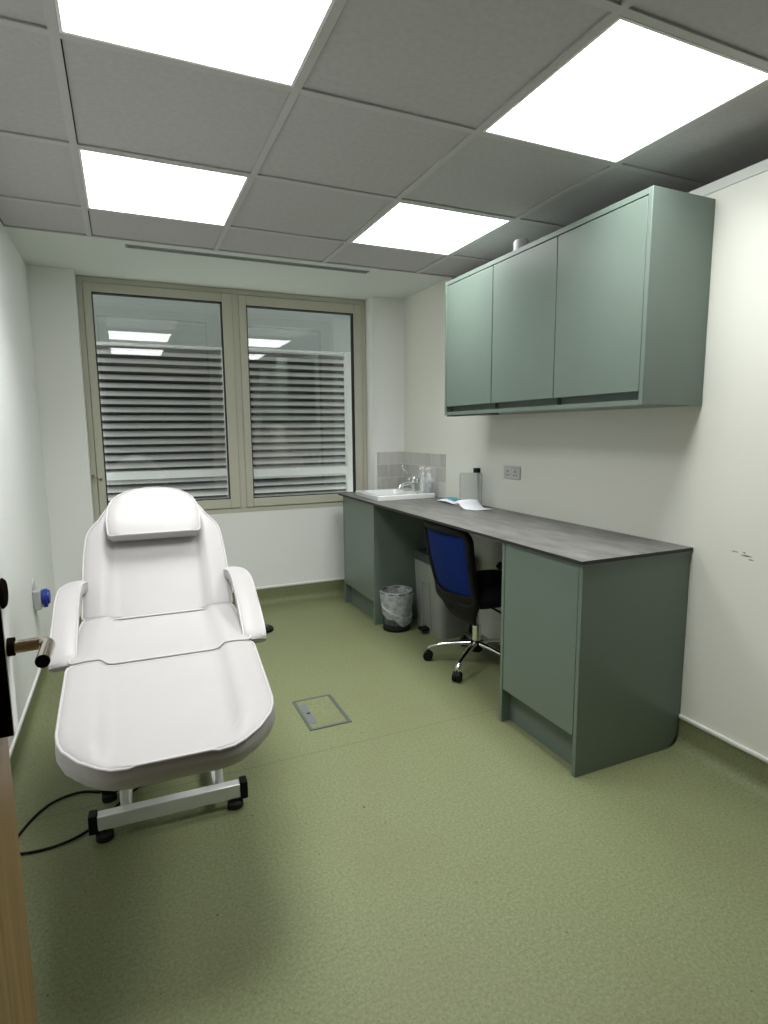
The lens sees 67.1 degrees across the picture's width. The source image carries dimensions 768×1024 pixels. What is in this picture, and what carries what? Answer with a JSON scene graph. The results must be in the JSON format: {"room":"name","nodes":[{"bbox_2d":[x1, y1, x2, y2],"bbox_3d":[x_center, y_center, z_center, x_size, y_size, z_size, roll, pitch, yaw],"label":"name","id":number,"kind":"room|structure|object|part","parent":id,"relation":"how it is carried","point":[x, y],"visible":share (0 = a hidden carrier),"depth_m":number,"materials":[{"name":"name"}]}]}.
{"room":"examination room","nodes":[
{"label":"examination room","id":0,"kind":"room"},
{"bbox_2d":[0,221,55,750],"bbox_3d":[-1.292,-0.136,1.677,0.100,2.460,4.360,-4,9,-24],"label":"wall","id":1,"kind":"structure","parent":0,"point":[25,541],"depth_m":2.69,"materials":[{"name":"white paint"}]},
{"bbox_2d":[9,668,41,757],"bbox_3d":[-1.209,0.904,1.790,0.008,0.016,4.000,-4,9,-24],"label":"trim","id":2,"kind":"structure","parent":1,"relation":"attached to","point":[39,670],"depth_m":2.35,"materials":[{"name":"white"}]},
{"bbox_2d":[10,666,64,857],"bbox_3d":[-1.173,0.967,1.814,0.085,0.115,4.000,-4,9,-24],"label":"baseboard","id":3,"kind":"structure","parent":1,"relation":"attached to","point":[27,759],"depth_m":2.32,"materials":[{"name":"green plastic"}]},
{"bbox_2d":[32,579,50,609],"bbox_3d":[-1.661,0.394,2.812,0.069,0.145,0.085,-4,9,-24],"label":"wall socket","id":4,"kind":"object","parent":1,"relation":"attached to","point":[41,598],"visible":1,"depth_m":2.79,"materials":[{"name":"grey"}]},
{"bbox_2d":[26,265,403,613],"bbox_3d":[-0.989,-0.471,4.043,2.397,2.460,0.240,-4,9,-24],"label":"wall","id":5,"kind":"structure","parent":0,"point":[276,547],"depth_m":4.08,"materials":[{"name":"white paint"}]},
{"bbox_2d":[79,577,343,616],"bbox_3d":[-1.072,0.581,4.089,2.129,0.016,0.148,-4,9,-24],"label":"trim","id":6,"kind":"structure","parent":5,"relation":"attached to","point":[334,579],"depth_m":4.35,"materials":[{"name":"white"}]},
{"bbox_2d":[76,275,366,521],"bbox_3d":[-1.011,-0.753,4.034,1.903,1.522,0.108,-4,9,-24],"label":"window","id":7,"kind":"structure","parent":5,"relation":"in","point":[234,303],"depth_m":4.00,"materials":[{"name":"beige metal"}]},
{"bbox_3d":[-1.440,-0.724,3.849,0.896,1.450,0.062,-4,9,-24],"label":"sash","id":8,"kind":"part","parent":7,"relation":"part of","materials":[{"name":"beige metal"}]},
{"bbox_3d":[-0.584,-0.785,4.226,0.894,1.450,0.062,-4,9,-24],"label":"sash","id":9,"kind":"part","parent":7,"relation":"part of","materials":[{"name":"beige metal"}]},
{"bbox_2d":[232,580,344,607],"bbox_3d":[-0.978,0.634,4.173,1.897,0.115,0.085,-4,9,-24],"label":"baseboard","id":10,"kind":"structure","parent":5,"relation":"attached to","point":[269,597],"depth_m":4.36,"materials":[{"name":"green plastic"}]},
{"bbox_2d":[0,0,767,300],"bbox_3d":[0.284,-1.205,1.477,2.957,0.060,5.740,-4,9,-24],"label":"ceiling","id":11,"kind":"structure","parent":0,"point":[453,61],"depth_m":1.95,"materials":[{"name":"tile"}]},
{"bbox_2d":[78,148,248,225],"bbox_3d":[-0.888,-1.285,2.331,0.574,0.008,0.574,-4,9,-24],"label":"recessed light","id":12,"kind":"object","parent":11,"relation":"in","point":[112,182],"visible":1,"depth_m":2.29,"materials":[{"name":"white plastic"}]},
{"bbox_2d":[0,2,341,236],"bbox_3d":[0.190,-1.208,1.690,2.757,0.002,3.418,-4,9,-24],"label":"trim","id":13,"kind":"structure","parent":11,"relation":"attached to","point":[54,2],"depth_m":1.67,"materials":[{"name":"black"}]},
{"bbox_2d":[54,0,335,86],"bbox_3d":[-0.400,-1.137,1.245,0.574,0.008,0.574,-4,9,-24],"label":"recessed light","id":14,"kind":"object","parent":11,"relation":"in","point":[272,41],"visible":1,"depth_m":1.38,"materials":[{"name":"white plastic"}]},
{"bbox_2d":[125,244,368,273],"bbox_3d":[-0.715,-1.413,3.253,1.350,0.004,0.050,-4,9,-24],"label":"ceiling vent","id":15,"kind":"object","parent":11,"relation":"in","point":[126,245],"visible":1,"depth_m":3.21,"materials":[{"name":"grey metal"}]},
{"bbox_2d":[0,0,767,277],"bbox_3d":[0.191,-1.204,1.689,2.757,0.007,3.440,-4,9,-24],"label":"ceiling grid","id":16,"kind":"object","parent":11,"relation":"attached to","point":[616,9],"depth_m":1.84,"materials":[{"name":"silver metal"}]},
{"bbox_2d":[351,202,511,254],"bbox_3d":[0.208,-1.362,2.813,0.574,0.008,0.574,-4,9,-24],"label":"recessed light","id":17,"kind":"object","parent":11,"relation":"in","point":[406,226],"visible":1,"depth_m":2.77,"materials":[{"name":"white plastic"}]},
{"bbox_2d":[482,16,767,162],"bbox_3d":[0.697,-1.214,1.727,0.574,0.008,0.574,-4,9,-24],"label":"recessed light","id":18,"kind":"object","parent":11,"relation":"in","point":[634,84],"visible":1,"depth_m":1.67,"materials":[{"name":"white plastic"}]},
{"bbox_2d":[21,597,767,1023],"bbox_3d":[0.264,1.043,1.808,3.200,0.060,5.800,-4,9,-24],"label":"floor","id":19,"kind":"structure","parent":0,"point":[423,857],"depth_m":1.64,"materials":[{"name":"green plastic"}]},
{"bbox_2d":[0,549,55,1023],"bbox_3d":[-0.375,0.186,0.446,0.127,2.012,0.957,-4,9,-24],"label":"door","id":20,"kind":"structure","parent":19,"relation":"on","point":[17,992],"depth_m":0.85,"materials":[{"name":"brown wood"}]},
{"bbox_3d":[-0.546,0.117,0.833,0.006,0.044,0.044,-4,9,-24],"label":"turn knob","id":21,"kind":"part","parent":20,"relation":"part of","materials":[{"name":"brown metal"}]},
{"bbox_3d":[-0.502,0.200,0.829,0.054,0.020,0.091,-4,9,-24],"label":"lever","id":22,"kind":"part","parent":20,"relation":"part of","materials":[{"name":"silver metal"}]},
{"bbox_2d":[18,787,138,854],"bbox_3d":[-1.011,0.958,1.996,0.241,0.078,0.553,2,8,17],"label":"power cord","id":23,"kind":"object","parent":19,"relation":"on","point":[134,789],"visible":0.5,"depth_m":1.88,"materials":[{"name":"black plastic"}]},
{"bbox_2d":[48,487,274,843],"bbox_3d":[-0.721,0.488,1.907,0.663,1.029,1.490,-4,9,-22],"label":"bed","id":24,"kind":"object","parent":19,"relation":"on","point":[165,678],"visible":1,"depth_m":1.81,"materials":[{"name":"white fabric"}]},
{"bbox_3d":[-1.039,0.364,1.909,0.092,0.167,0.511,-4,9,-22],"label":"armrest","id":25,"kind":"part","parent":24,"relation":"part of","materials":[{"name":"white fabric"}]},
{"bbox_3d":[-0.885,0.722,1.952,0.028,0.438,0.278,-4,9,-22],"label":"lift arm","id":26,"kind":"part","parent":24,"relation":"part of","materials":[{"name":"silver metal"}]},
{"bbox_3d":[-0.955,0.913,2.179,0.026,0.028,0.705,-4,9,-22],"label":"floor rail","id":27,"kind":"part","parent":24,"relation":"part of","materials":[{"name":"silver metal"}]},
{"bbox_2d":[107,488,199,541],"bbox_3d":[-0.949,0.004,2.388,0.352,0.191,0.243,-4,9,-22],"label":"cushion","id":28,"kind":"object","parent":24,"relation":"on","point":[140,514],"depth_m":2.34,"materials":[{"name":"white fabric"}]},
{"bbox_3d":[-0.919,0.165,2.340,0.534,0.461,0.464,-4,9,-22],"label":"backrest","id":29,"kind":"part","parent":24,"relation":"part of","materials":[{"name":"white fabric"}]},
{"bbox_3d":[-0.750,0.439,1.969,0.540,0.090,0.430,-4,9,-22],"label":"seat","id":30,"kind":"part","parent":24,"relation":"part of","materials":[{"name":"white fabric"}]},
{"bbox_3d":[-0.550,0.500,1.489,0.532,0.081,0.592,-4,9,-22],"label":"leg","id":31,"kind":"part","parent":24,"relation":"part of","materials":[{"name":"white fabric"}]},
{"bbox_3d":[-0.696,0.896,2.284,0.026,0.028,0.705,-4,9,-22],"label":"floor rail","id":32,"kind":"part","parent":24,"relation":"part of","materials":[{"name":"silver metal"}]},
{"bbox_3d":[-0.609,0.704,2.064,0.028,0.438,0.278,-4,9,-22],"label":"lift arm","id":33,"kind":"part","parent":24,"relation":"part of","materials":[{"name":"silver metal"}]},
{"bbox_3d":[-0.511,0.329,2.124,0.092,0.167,0.512,-4,9,-22],"label":"armrest","id":34,"kind":"part","parent":24,"relation":"part of","materials":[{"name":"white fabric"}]},
{"bbox_2d":[265,624,273,633],"bbox_3d":[-0.781,0.741,3.700,0.152,0.030,0.152,-4,9,-24],"label":"foot pedal","id":35,"kind":"object","parent":19,"relation":"on","point":[269,628],"visible":0.37,"depth_m":3.68,"materials":[{"name":"black plastic"}]},
{"bbox_2d":[292,694,351,730],"bbox_3d":[-0.286,0.901,2.623,0.188,0.004,0.294,-4,9,-24],"label":"floor hatch","id":36,"kind":"object","parent":19,"relation":"on","point":[318,712],"visible":1,"depth_m":2.61,"materials":[{"name":"grey"}]},
{"bbox_2d":[343,496,426,624],"bbox_3d":[0.063,0.293,4.091,0.530,0.794,0.567,-4,9,-24],"label":"base cabinet","id":37,"kind":"object","parent":19,"relation":"on","point":[380,543],"visible":0.56,"depth_m":3.82,"materials":[{"name":"green laminate"}]},
{"bbox_3d":[-0.048,0.259,4.340,0.530,0.794,0.018,-4,9,-24],"label":"panel","id":38,"kind":"part","parent":37,"relation":"part of","materials":[{"name":"green laminate"}]},
{"bbox_3d":[-0.170,0.237,3.979,0.019,0.638,0.525,-4,9,-24],"label":"door","id":39,"kind":"part","parent":37,"relation":"part of","materials":[{"name":"green laminate"}]},
{"bbox_3d":[0.175,0.327,3.843,0.530,0.794,0.018,-4,9,-24],"label":"panel","id":40,"kind":"part","parent":37,"relation":"part of","materials":[{"name":"green laminate"}]},
{"bbox_2d":[338,492,692,564],"bbox_3d":[0.420,0.005,3.218,0.543,0.013,2.488,-4,9,-24],"label":"countertop","id":41,"kind":"structure","parent":37,"relation":"on","point":[571,542],"depth_m":2.55,"materials":[{"name":"laminate"}]},
{"bbox_2d":[355,488,434,500],"bbox_3d":[0.071,-0.072,4.021,0.420,0.138,0.420,-4,9,-24],"label":"sink","id":42,"kind":"object","parent":41,"relation":"in","point":[395,493],"visible":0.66,"depth_m":3.91,"materials":[{"name":"white ceramic"}]},
{"bbox_2d":[398,465,419,490],"bbox_3d":[0.186,-0.237,4.080,0.157,0.170,0.218,1,8,10],"label":"tap","id":43,"kind":"object","parent":42,"relation":"attached to","point":[412,480],"visible":0.98,"depth_m":4.06,"materials":[{"name":"silver metal"}]},
{"bbox_3d":[0.153,-0.190,4.036,0.141,0.053,0.031,-6,10,-36],"label":"spout","id":44,"kind":"part","parent":43,"relation":"part of","materials":[{"name":"silver metal"}]},
{"bbox_3d":[0.170,-0.286,4.126,0.022,0.087,0.153,-6,9,-32],"label":"elbow lever","id":45,"kind":"part","parent":43,"relation":"part of","materials":[{"name":"silver metal"}]},
{"bbox_2d":[425,468,433,492],"bbox_3d":[0.303,-0.215,3.909,0.062,0.170,0.060,-4,9,-24],"label":"soap bottle","id":46,"kind":"object","parent":42,"relation":"on","point":[428,485],"visible":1,"depth_m":3.89,"materials":[{"name":"white plastic"}]},
{"bbox_2d":[419,467,424,491],"bbox_3d":[0.261,-0.223,3.970,0.053,0.170,0.042,-4,9,-24],"label":"soap bottle","id":47,"kind":"object","parent":41,"relation":"on","point":[422,484],"visible":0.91,"depth_m":3.96,"materials":[{"name":"white plastic"}]},
{"bbox_2d":[437,497,461,503],"bbox_3d":[0.422,-0.073,3.615,0.102,0.029,0.200,-4,9,-24],"label":"pack","id":48,"kind":"object","parent":41,"relation":"on","point":[452,500],"visible":0.89,"depth_m":3.57,"materials":[{"name":"white plastic"}]},
{"bbox_2d":[459,473,481,506],"bbox_3d":[0.515,-0.132,3.439,0.132,0.195,0.096,1,8,9],"label":"holder","id":49,"kind":"object","parent":41,"relation":"on","point":[460,473],"visible":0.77,"depth_m":3.40,"materials":[{"name":"clear plastic"}]},
{"bbox_2d":[457,499,489,510],"bbox_3d":[0.524,-0.044,3.314,0.175,0.052,0.126,-4,9,-24],"label":"leaflet","id":50,"kind":"object","parent":41,"relation":"on","point":[468,504],"visible":1,"depth_m":3.33,"materials":[{"name":"white paper"}]},
{"bbox_2d":[473,468,479,499],"bbox_3d":[0.563,-0.158,3.512,0.028,0.216,0.044,-4,9,-24],"label":"wall hook","id":51,"kind":"object","parent":41,"relation":"on","point":[475,470],"visible":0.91,"depth_m":3.49,"materials":[{"name":"black plastic"}]},
{"bbox_2d":[380,586,412,632],"bbox_3d":[0.080,0.619,3.704,0.214,0.256,0.212,-4,9,-24],"label":"waste bin","id":52,"kind":"object","parent":19,"relation":"on","point":[397,626],"visible":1,"depth_m":3.64,"materials":[{"name":"black metal"}]},
{"bbox_2d":[413,547,469,638],"bbox_3d":[0.355,0.495,3.646,0.304,0.511,0.368,-4,9,-24],"label":"pedal bin","id":53,"kind":"object","parent":19,"relation":"on","point":[434,618],"visible":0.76,"depth_m":3.55,"materials":[{"name":"grey plastic"}]},
{"bbox_3d":[0.366,0.271,3.621,0.275,0.060,0.368,-4,9,-24],"label":"lid","id":54,"kind":"part","parent":53,"relation":"part of","materials":[{"name":"grey"}]},
{"bbox_2d":[423,520,501,682],"bbox_3d":[0.507,0.431,3.097,0.556,0.788,0.588,-3,8,-20],"label":"office chair","id":55,"kind":"object","parent":19,"relation":"on","point":[464,590],"visible":0.76,"depth_m":2.93,"materials":[{"name":"blue fabric"}]},
{"bbox_3d":[0.357,0.730,3.166,0.241,0.086,0.034,1,8,12],"label":"arm","id":56,"kind":"part","parent":55,"relation":"part of","materials":[{"name":"silver metal"}]},
{"bbox_3d":[0.322,0.265,3.006,0.164,0.430,0.522,-3,8,-20],"label":"frame","id":57,"kind":"part","parent":55,"relation":"part of","materials":[{"name":"black plastic"}]},
{"bbox_3d":[0.426,0.751,3.011,0.034,0.086,0.241,4,9,30],"label":"arm","id":58,"kind":"part","parent":55,"relation":"part of","materials":[{"name":"silver metal"}]},
{"bbox_3d":[0.484,0.713,3.279,0.034,0.086,0.241,-1,8,-6],"label":"arm","id":59,"kind":"part","parent":55,"relation":"part of","materials":[{"name":"silver metal"}]},
{"bbox_3d":[0.557,0.405,3.112,0.426,0.092,0.472,-3,8,-20],"label":"seat","id":60,"kind":"part","parent":55,"relation":"part of","materials":[{"name":"black fabric"}]},
{"bbox_3d":[0.597,0.747,3.028,0.034,0.086,0.241,-8,11,-41],"label":"arm","id":61,"kind":"part","parent":55,"relation":"part of","materials":[{"name":"silver metal"}]},
{"bbox_3d":[0.632,0.723,3.194,0.241,0.086,0.034,-4,9,-24],"label":"arm","id":62,"kind":"part","parent":55,"relation":"part of","materials":[{"name":"silver metal"}]},
{"bbox_2d":[499,543,690,777],"bbox_3d":[0.836,0.528,2.371,0.530,0.794,0.470,-4,9,-24],"label":"base cabinet","id":63,"kind":"object","parent":19,"relation":"on","point":[592,655],"visible":0.81,"depth_m":2.17,"materials":[{"name":"green laminate"}]},
{"bbox_3d":[0.744,0.500,2.575,0.530,0.794,0.018,-4,9,-24],"label":"panel","id":64,"kind":"part","parent":63,"relation":"part of","materials":[{"name":"green laminate"}]},
{"bbox_3d":[0.603,0.471,2.258,0.019,0.638,0.428,-4,9,-24],"label":"door","id":65,"kind":"part","parent":63,"relation":"part of","materials":[{"name":"green laminate"}]},
{"bbox_3d":[0.928,0.555,2.166,0.530,0.794,0.018,-4,9,-24],"label":"panel","id":66,"kind":"part","parent":63,"relation":"part of","materials":[{"name":"green laminate"}]},
{"bbox_2d":[404,170,767,757],"bbox_3d":[1.153,-0.309,2.752,0.460,2.460,4.360,-4,9,-24],"label":"wall","id":67,"kind":"structure","parent":0,"point":[696,477],"depth_m":2.20,"materials":[{"name":"white paint"}]},
{"bbox_2d":[377,451,445,497],"bbox_3d":[0.181,-0.272,4.114,0.226,0.290,0.632,-4,9,-24],"label":"backsplash","id":68,"kind":"structure","parent":67,"relation":"attached to","point":[390,474],"depth_m":4.33,"materials":[{"name":"grey tile"}]},
{"bbox_3d":[0.055,-0.310,4.395,0.226,0.290,0.010,-4,9,-24],"label":"tile panel","id":69,"kind":"part","parent":68,"relation":"part of","materials":[{"name":"grey tile"}]},
{"bbox_3d":[0.282,-0.278,4.152,0.011,0.290,0.620,-4,9,-24],"label":"tile panel","id":70,"kind":"part","parent":68,"relation":"part of","materials":[{"name":"grey tile"}]},
{"bbox_2d":[445,261,532,416],"bbox_3d":[0.564,-0.872,3.054,0.299,0.719,0.449,-4,9,-24],"label":"upper cabinet","id":71,"kind":"object","parent":67,"relation":"attached to","point":[468,296],"visible":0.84,"depth_m":2.98,"materials":[{"name":"green laminate"}]},
{"bbox_3d":[0.476,-0.902,3.248,0.299,0.712,0.018,-4,9,-24],"label":"panel","id":72,"kind":"part","parent":71,"relation":"part of","materials":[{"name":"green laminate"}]},
{"bbox_3d":[0.440,-0.876,2.988,0.018,0.641,0.425,-4,9,-24],"label":"door","id":73,"kind":"part","parent":71,"relation":"part of","materials":[{"name":"green laminate"}]},
{"bbox_2d":[504,466,520,479],"bbox_3d":[0.705,-0.217,3.197,0.014,0.070,0.144,-4,9,-24],"label":"wall socket","id":74,"kind":"object","parent":67,"relation":"attached to","point":[510,472],"visible":1,"depth_m":3.19,"materials":[{"name":"grey plastic"}]},
{"bbox_2d":[491,230,595,412],"bbox_3d":[0.747,-0.820,2.646,0.298,0.712,0.452,-4,9,-24],"label":"upper cabinet","id":75,"kind":"object","parent":67,"relation":"attached to","point":[524,278],"visible":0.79,"depth_m":2.56,"materials":[{"name":"green laminate"}]},
{"bbox_2d":[513,238,529,250],"bbox_3d":[0.628,-1.210,2.647,0.072,0.061,0.072,-4,9,-24],"label":"tub","id":76,"kind":"object","parent":75,"relation":"on","point":[518,243],"visible":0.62,"depth_m":2.62,"materials":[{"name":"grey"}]},
{"bbox_3d":[0.620,-0.822,2.588,0.018,0.641,0.446,-4,9,-24],"label":"door","id":77,"kind":"part","parent":75,"relation":"part of","materials":[{"name":"green laminate"}]},
{"bbox_2d":[552,185,715,409],"bbox_3d":[0.933,-0.763,2.230,0.299,0.712,0.466,-4,9,-24],"label":"upper cabinet","id":78,"kind":"object","parent":67,"relation":"attached to","point":[633,273],"visible":1,"depth_m":2.06,"materials":[{"name":"green laminate"}]},
{"bbox_3d":[0.803,-0.766,2.181,0.018,0.641,0.442,-4,9,-24],"label":"door","id":79,"kind":"part","parent":78,"relation":"part of","materials":[{"name":"green laminate"}]},
{"bbox_3d":[1.024,-0.735,2.027,0.299,0.712,0.018,-4,9,-24],"label":"panel","id":80,"kind":"part","parent":78,"relation":"part of","materials":[{"name":"green laminate"}]},
{"bbox_2d":[663,718,767,810],"bbox_3d":[1.360,0.945,1.806,0.085,0.115,1.930,-4,9,-24],"label":"baseboard","id":81,"kind":"structure","parent":67,"relation":"attached to","point":[741,772],"depth_m":2.12,"materials":[{"name":"green plastic"}]},
{"bbox_2d":[678,714,767,763],"bbox_3d":[1.394,0.878,1.812,0.008,0.016,1.930,-4,9,-24],"label":"trim","id":82,"kind":"structure","parent":67,"relation":"attached to","point":[727,740],"depth_m":2.12,"materials":[{"name":"white"}]},
{"bbox_2d":[688,159,767,195],"bbox_3d":[1.097,-1.158,2.166,0.004,0.034,3.314,-4,9,-24],"label":"trim","id":83,"kind":"structure","parent":67,"relation":"attached to","point":[762,166],"depth_m":1.97,"materials":[{"name":"white paint"}]},
{"label":"outside","id":84,"kind":"structure","parent":0,"visible":0},
{"bbox_2d":[93,294,350,352],"bbox_3d":[-1.739,-2.566,6.033,14.000,6.950,0.230,-4,9,-24],"label":"wall","id":85,"kind":"structure","parent":84,"point":[118,319],"depth_m":5.96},
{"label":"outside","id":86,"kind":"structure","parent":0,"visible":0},
{"bbox_2d":[97,354,345,502],"bbox_3d":[-1.269,-0.482,4.739,2.590,1.574,0.310,-4,9,-24],"label":"wall","id":87,"kind":"structure","parent":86,"point":[98,355],"depth_m":4.76,"materials":[{"name":"grey"}]},
{"bbox_2d":[96,344,345,503],"bbox_3d":[-1.251,-0.483,4.697,2.550,1.586,0.400,-4,9,-24],"label":"window blinds","id":88,"kind":"object","parent":87,"relation":"attached to","point":[101,348],"visible":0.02,"depth_m":4.42,"materials":[{"name":"white plastic"}]},
{"bbox_3d":[-1.258,-1.259,4.589,2.550,0.018,0.398,-4,9,-24],"label":"head rail","id":89,"kind":"part","parent":88,"relation":"part of","materials":[{"name":"white metal"}]},
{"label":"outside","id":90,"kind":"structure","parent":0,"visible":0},
{"bbox_2d":[96,342,352,499],"bbox_3d":[-1.132,-0.883,4.347,2.018,1.645,0.092,-4,9,-24],"label":"window","id":91,"kind":"structure","parent":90,"point":[348,469],"depth_m":4.53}
]}

